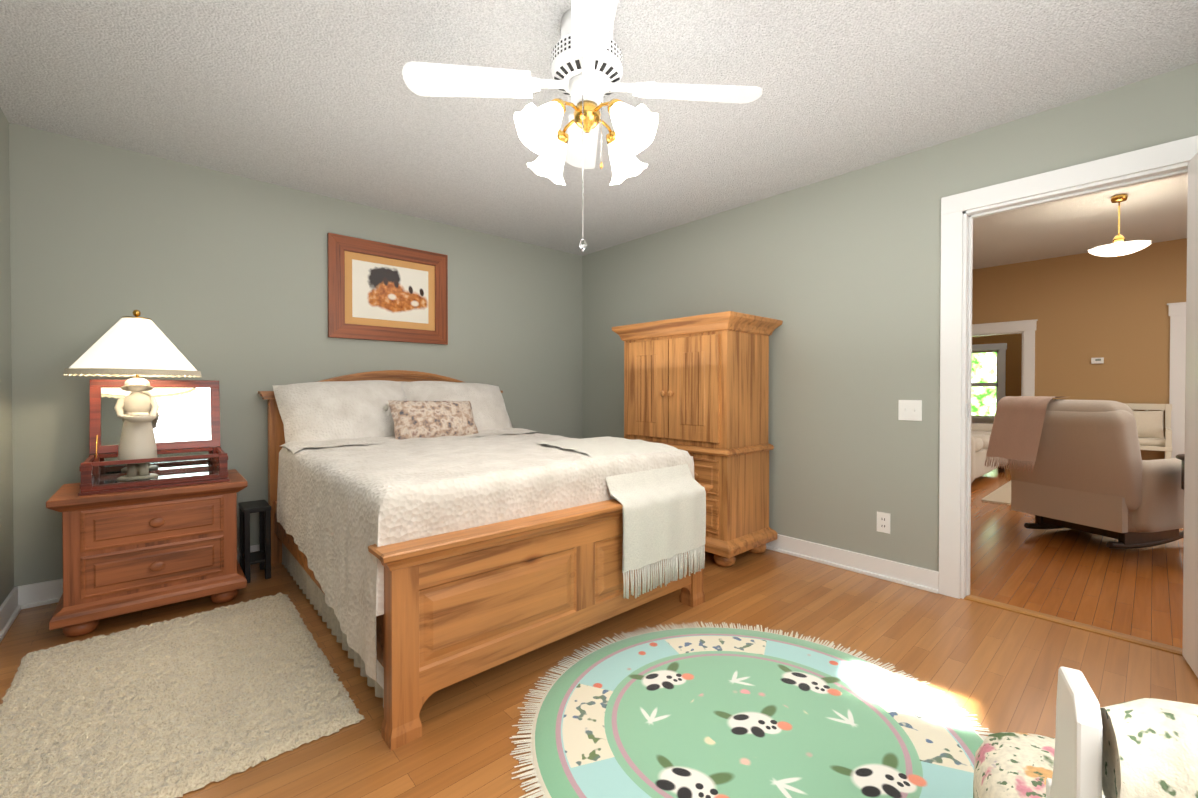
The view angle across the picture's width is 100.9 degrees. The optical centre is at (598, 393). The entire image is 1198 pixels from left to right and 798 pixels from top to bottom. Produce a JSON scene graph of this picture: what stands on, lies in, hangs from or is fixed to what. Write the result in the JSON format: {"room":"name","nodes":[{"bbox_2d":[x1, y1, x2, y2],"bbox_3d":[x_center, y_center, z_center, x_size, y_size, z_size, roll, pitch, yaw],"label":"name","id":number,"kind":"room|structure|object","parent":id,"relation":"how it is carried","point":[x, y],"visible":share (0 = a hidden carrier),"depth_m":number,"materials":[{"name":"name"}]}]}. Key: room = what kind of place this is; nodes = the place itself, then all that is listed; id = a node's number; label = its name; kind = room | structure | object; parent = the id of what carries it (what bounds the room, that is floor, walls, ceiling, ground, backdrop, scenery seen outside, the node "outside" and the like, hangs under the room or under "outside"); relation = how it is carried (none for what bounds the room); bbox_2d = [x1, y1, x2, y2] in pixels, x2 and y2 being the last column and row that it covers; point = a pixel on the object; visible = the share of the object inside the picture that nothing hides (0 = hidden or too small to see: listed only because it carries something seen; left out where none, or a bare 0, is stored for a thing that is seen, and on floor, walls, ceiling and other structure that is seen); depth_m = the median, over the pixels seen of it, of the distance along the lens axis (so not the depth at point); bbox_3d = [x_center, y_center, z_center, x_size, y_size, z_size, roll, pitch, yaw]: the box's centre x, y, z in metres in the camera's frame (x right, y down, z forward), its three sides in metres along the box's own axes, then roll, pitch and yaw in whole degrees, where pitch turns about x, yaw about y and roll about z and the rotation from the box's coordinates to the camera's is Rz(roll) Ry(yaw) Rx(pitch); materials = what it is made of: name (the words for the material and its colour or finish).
{"room":"bedroom","nodes":[
{"label":"bedroom","id":0,"kind":"room"},
{"bbox_2d":[0,107,19,605],"bbox_3d":[-1.372,-0.146,0.626,0.120,2.500,5.100,0,1,-42],"label":"wall","id":1,"kind":"structure","parent":0,"point":[9,477],"depth_m":2.43,"materials":[{"name":"grey paint"}]},
{"bbox_2d":[0,585,27,642],"bbox_3d":[-1.317,1.046,0.686,0.027,0.115,4.860,0,1,-42],"label":"baseboard","id":2,"kind":"structure","parent":1,"relation":"attached to","point":[16,600],"depth_m":2.38,"materials":[{"name":"white wood"}]},
{"bbox_2d":[16,124,581,585],"bbox_3d":[-1.539,-0.175,3.812,3.810,2.500,0.120,0,1,-42],"label":"wall","id":3,"kind":"structure","parent":0,"point":[216,275],"depth_m":3.05,"materials":[{"name":"grey paint"}]},
{"bbox_2d":[28,544,259,607],"bbox_3d":[-1.536,1.018,3.728,3.690,0.115,0.027,0,1,-42],"label":"baseboard","id":4,"kind":"structure","parent":3,"relation":"attached to","point":[47,592],"depth_m":2.55,"materials":[{"name":"white wood"}]},
{"bbox_2d":[327,233,447,344],"bbox_3d":[-1.546,-0.751,3.698,0.862,0.717,0.028,0,1,-42],"label":"picture frame","id":5,"kind":"object","parent":3,"relation":"attached to","point":[379,291],"visible":1,"depth_m":3.66,"materials":[{"name":"brown wood"}]},
{"bbox_2d":[0,465,1197,797],"bbox_3d":[4.619,1.115,4.797,14.600,0.100,9.000,0,1,-42],"label":"floor","id":6,"kind":"structure","parent":0,"point":[992,669],"depth_m":2.19,"materials":[{"name":"brown wood"}]},
{"bbox_2d":[46,469,247,636],"bbox_3d":[-2.268,0.771,2.542,0.706,0.630,0.526,0,1,-42],"label":"nightstand","id":7,"kind":"object","parent":6,"relation":"on","point":[125,552],"visible":0.98,"depth_m":2.34,"materials":[{"name":"brown wood"}]},
{"bbox_2d":[78,379,229,495],"bbox_3d":[-2.282,0.191,2.567,0.546,0.529,0.470,0,1,-42],"label":"jewelry box","id":8,"kind":"object","parent":7,"relation":"on","point":[186,419],"visible":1,"depth_m":2.57,"materials":[{"name":"brown wood"}]},
{"bbox_2d":[63,310,201,459],"bbox_3d":[-2.311,0.005,2.477,0.502,0.850,0.502,0,1,-42],"label":"table lamp","id":9,"kind":"object","parent":8,"relation":"on","point":[128,346],"visible":0.88,"depth_m":2.41,"materials":[{"name":"white fabric"}]},
{"bbox_2d":[0,592,364,797],"bbox_3d":[-1.580,1.074,1.851,0.941,0.030,1.366,0,1,-42],"label":"shag rug","id":10,"kind":"object","parent":6,"relation":"on","point":[177,707],"visible":1,"depth_m":1.70,"materials":[{"name":"beige carpet"}]},
{"bbox_2d":[239,500,270,582],"bbox_3d":[-2.046,0.870,2.942,0.132,0.425,0.240,0,1,-42],"label":"stool","id":11,"kind":"object","parent":6,"relation":"on","point":[262,556],"visible":1,"depth_m":2.89,"materials":[{"name":"black paint"}]},
{"bbox_2d":[258,370,712,750],"bbox_3d":[-0.767,0.460,2.854,1.704,1.247,2.277,0,1,-42],"label":"bed","id":12,"kind":"object","parent":6,"relation":"on","point":[431,533],"visible":1,"depth_m":2.04,"materials":[{"name":"brown wood"}]},
{"bbox_2d":[536,436,705,598],"bbox_3d":[0.083,0.582,2.638,0.652,0.622,0.822,0,1,-42],"label":"throw","id":13,"kind":"object","parent":12,"relation":"on","point":[659,523],"depth_m":2.32,"materials":[{"name":"white fabric"}]},
{"bbox_2d":[612,311,782,566],"bbox_3d":[0.668,0.290,3.533,0.624,1.575,1.034,0,1,-42],"label":"armoire","id":14,"kind":"object","parent":6,"relation":"on","point":[696,387],"visible":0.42,"depth_m":3.20,"materials":[{"name":"brown wood"}]},
{"bbox_2d":[510,621,993,797],"bbox_3d":[0.500,1.087,1.627,1.571,0.011,1.464,0,1,1],"label":"oval rug","id":15,"kind":"object","parent":6,"relation":"on","point":[710,711],"visible":0.98,"depth_m":1.62,"materials":[{"name":"green carpet"}]},
{"bbox_2d":[973,732,1104,797],"bbox_3d":[0.969,0.895,0.865,0.529,0.387,0.344,0,1,33],"label":"cushion","id":16,"kind":"object","parent":15,"relation":"on","point":[1013,765],"visible":0.52,"depth_m":0.96,"materials":[{"name":"multicoloured fabric"}]},
{"bbox_2d":[971,423,1006,482],"bbox_3d":[4.384,0.602,6.251,2.110,0.900,0.950,0,1,-42],"label":"sofa","id":17,"kind":"object","parent":6,"relation":"on","point":[980,435],"visible":0.15,"depth_m":5.80,"materials":[{"name":"beige fabric"}]},
{"bbox_2d":[981,480,1182,528],"bbox_3d":[5.416,1.057,4.999,2.660,0.012,2.040,0,1,-42],"label":"area rug","id":18,"kind":"object","parent":6,"relation":"on","point":[1001,495],"visible":0.08,"depth_m":5.06,"materials":[{"name":"beige carpet"}]},
{"bbox_2d":[985,396,1183,548],"bbox_3d":[3.625,0.544,3.639,1.226,1.049,0.840,0,1,-18],"label":"recliner","id":19,"kind":"object","parent":6,"relation":"on","point":[1080,465],"visible":0.92,"depth_m":3.40,"materials":[{"name":"beige fabric"}]},
{"bbox_2d":[985,396,1064,472],"bbox_3d":[3.189,0.290,3.687,0.429,0.542,0.329,0,1,-18],"label":"throw","id":20,"kind":"object","parent":19,"relation":"on","point":[1022,434],"depth_m":3.61,"materials":[{"name":"pink fabric"}]},
{"bbox_2d":[1046,667,1197,797],"bbox_3d":[1.004,0.719,0.391,0.972,0.776,0.354,0,1,33],"label":"chair","id":21,"kind":"object","parent":6,"relation":"on","point":[1143,748],"visible":1,"depth_m":0.53,"materials":[{"name":"white fabric"}]},
{"bbox_2d":[1124,403,1171,458],"bbox_3d":[6.664,0.589,6.548,0.550,0.920,1.200,0,1,-42],"label":"settee","id":22,"kind":"object","parent":6,"relation":"on","point":[1149,424],"visible":0.29,"depth_m":6.26,"materials":[{"name":"beige paint"}]},
{"bbox_2d":[1175,454,1184,489],"bbox_3d":[3.877,0.739,2.995,0.512,0.686,0.512,0,1,-42],"label":"side table","id":23,"kind":"object","parent":6,"relation":"on","point":[1181,457],"visible":0.1,"depth_m":3.13,"materials":[{"name":"brown wood"}]},
{"bbox_2d":[0,0,1197,255],"bbox_3d":[0.061,-1.378,1.892,3.720,0.060,4.860,0,1,-42],"label":"ceiling","id":24,"kind":"structure","parent":0,"point":[316,96],"depth_m":2.17,"materials":[{"name":"white paint"}]},
{"bbox_2d":[402,0,762,251],"bbox_3d":[-0.043,-0.923,1.803,0.972,0.843,0.972,0,1,40],"label":"fan","id":25,"kind":"object","parent":24,"relation":"hanging from","point":[586,64],"visible":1,"depth_m":1.75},
{"bbox_2d":[582,63,1197,571],"bbox_3d":[1.494,-0.420,3.178,0.120,3.000,4.860,0,1,-42],"label":"wall","id":26,"kind":"structure","parent":0,"point":[840,275],"depth_m":3.03,"materials":[{"name":"grey paint"}]},
{"bbox_2d":[766,534,938,593],"bbox_3d":[0.844,1.017,3.810,0.027,0.115,3.010,0,1,-42],"label":"baseboard","id":27,"kind":"structure","parent":26,"relation":"attached to","point":[897,572],"depth_m":2.99,"materials":[{"name":"white wood"}]},
{"bbox_2d":[877,511,890,533],"bbox_3d":[1.666,0.755,2.899,0.008,0.116,0.072,0,1,-42],"label":"electrical outlet","id":28,"kind":"object","parent":26,"relation":"attached to","point":[883,522],"visible":1,"depth_m":2.90,"materials":[{"name":"white plastic"}]},
{"bbox_2d":[898,400,921,420],"bbox_3d":[1.753,0.094,2.791,0.014,0.116,0.116,0,1,-42],"label":"switch plate","id":29,"kind":"object","parent":26,"relation":"attached to","point":[909,410],"visible":1,"depth_m":2.79,"materials":[{"name":"white plastic"}]},
{"bbox_2d":[939,135,1197,598],"bbox_3d":[2.236,0.018,2.349,0.156,2.140,1.010,0,1,-42],"label":"door frame","id":30,"kind":"structure","parent":26,"relation":"attached to","point":[960,212],"depth_m":2.61,"materials":[{"name":"white wood"}]},
{"bbox_2d":[964,595,1182,655],"bbox_3d":[2.218,1.082,2.343,0.070,0.012,0.790,0,1,-42],"label":"trim","id":31,"kind":"structure","parent":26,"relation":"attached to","point":[1108,633],"depth_m":2.30,"materials":[{"name":"brown wood"}]},
{"bbox_2d":[1182,152,1197,677],"bbox_3d":[2.179,0.072,1.723,0.815,2.020,0.157,0,1,-42],"label":"door leaf","id":32,"kind":"structure","parent":26,"relation":"in","point":[1190,610],"depth_m":1.96,"materials":[{"name":"white wood"}]},
{"bbox_2d":[972,333,1185,417],"bbox_3d":[9.494,-0.467,8.270,0.120,3.000,7.720,0,1,-42],"label":"wall","id":33,"kind":"structure","parent":0,"point":[1013,365],"depth_m":9.72,"materials":[{"name":"brown"}]},
{"bbox_2d":[972,238,1186,459],"bbox_3d":[7.761,-0.445,5.855,0.120,3.000,6.420,0,1,-42],"label":"wall","id":34,"kind":"structure","parent":0,"point":[1083,308],"depth_m":6.77,"materials":[{"name":"brown paint"}]},
{"bbox_2d":[971,302,1185,460],"bbox_3d":[8.617,-0.055,7.010,2.992,2.200,7.000,0,1,-42],"label":"door frame","id":35,"kind":"structure","parent":34,"relation":"attached to","point":[1176,314],"depth_m":7.28,"materials":[{"name":"white wood"}]},
{"bbox_2d":[1091,357,1103,363],"bbox_3d":[6.834,-0.453,6.784,0.026,0.080,0.120,0,1,-42],"label":"thermostat","id":36,"kind":"object","parent":34,"relation":"attached to","point":[1097,360],"visible":1,"depth_m":6.78,"materials":[{"name":"white plastic"}]},
{"bbox_2d":[973,174,1187,268],"bbox_3d":[6.097,-1.977,6.086,10.640,0.060,9.000,0,1,-42],"label":"ceiling","id":37,"kind":"structure","parent":0,"point":[1154,211],"depth_m":5.68,"materials":[{"name":"white paint"}]},
{"bbox_2d":[1088,194,1150,256],"bbox_3d":[5.083,-1.634,4.837,0.447,0.598,0.425,0,1,-42],"label":"pendant light","id":38,"kind":"object","parent":37,"relation":"hanging from","point":[1118,247],"visible":1,"depth_m":4.79,"materials":[{"name":"white glass"}]},
{"label":"outside","id":39,"kind":"structure","parent":0,"visible":0},
{"bbox_2d":[971,352,996,415],"bbox_3d":[8.297,-0.240,10.742,0.020,3.500,4.000,0,1,-42],"label":"window","id":40,"kind":"structure","parent":39,"point":[984,371],"depth_m":10.69,"materials":[{"name":"green"}]}
]}

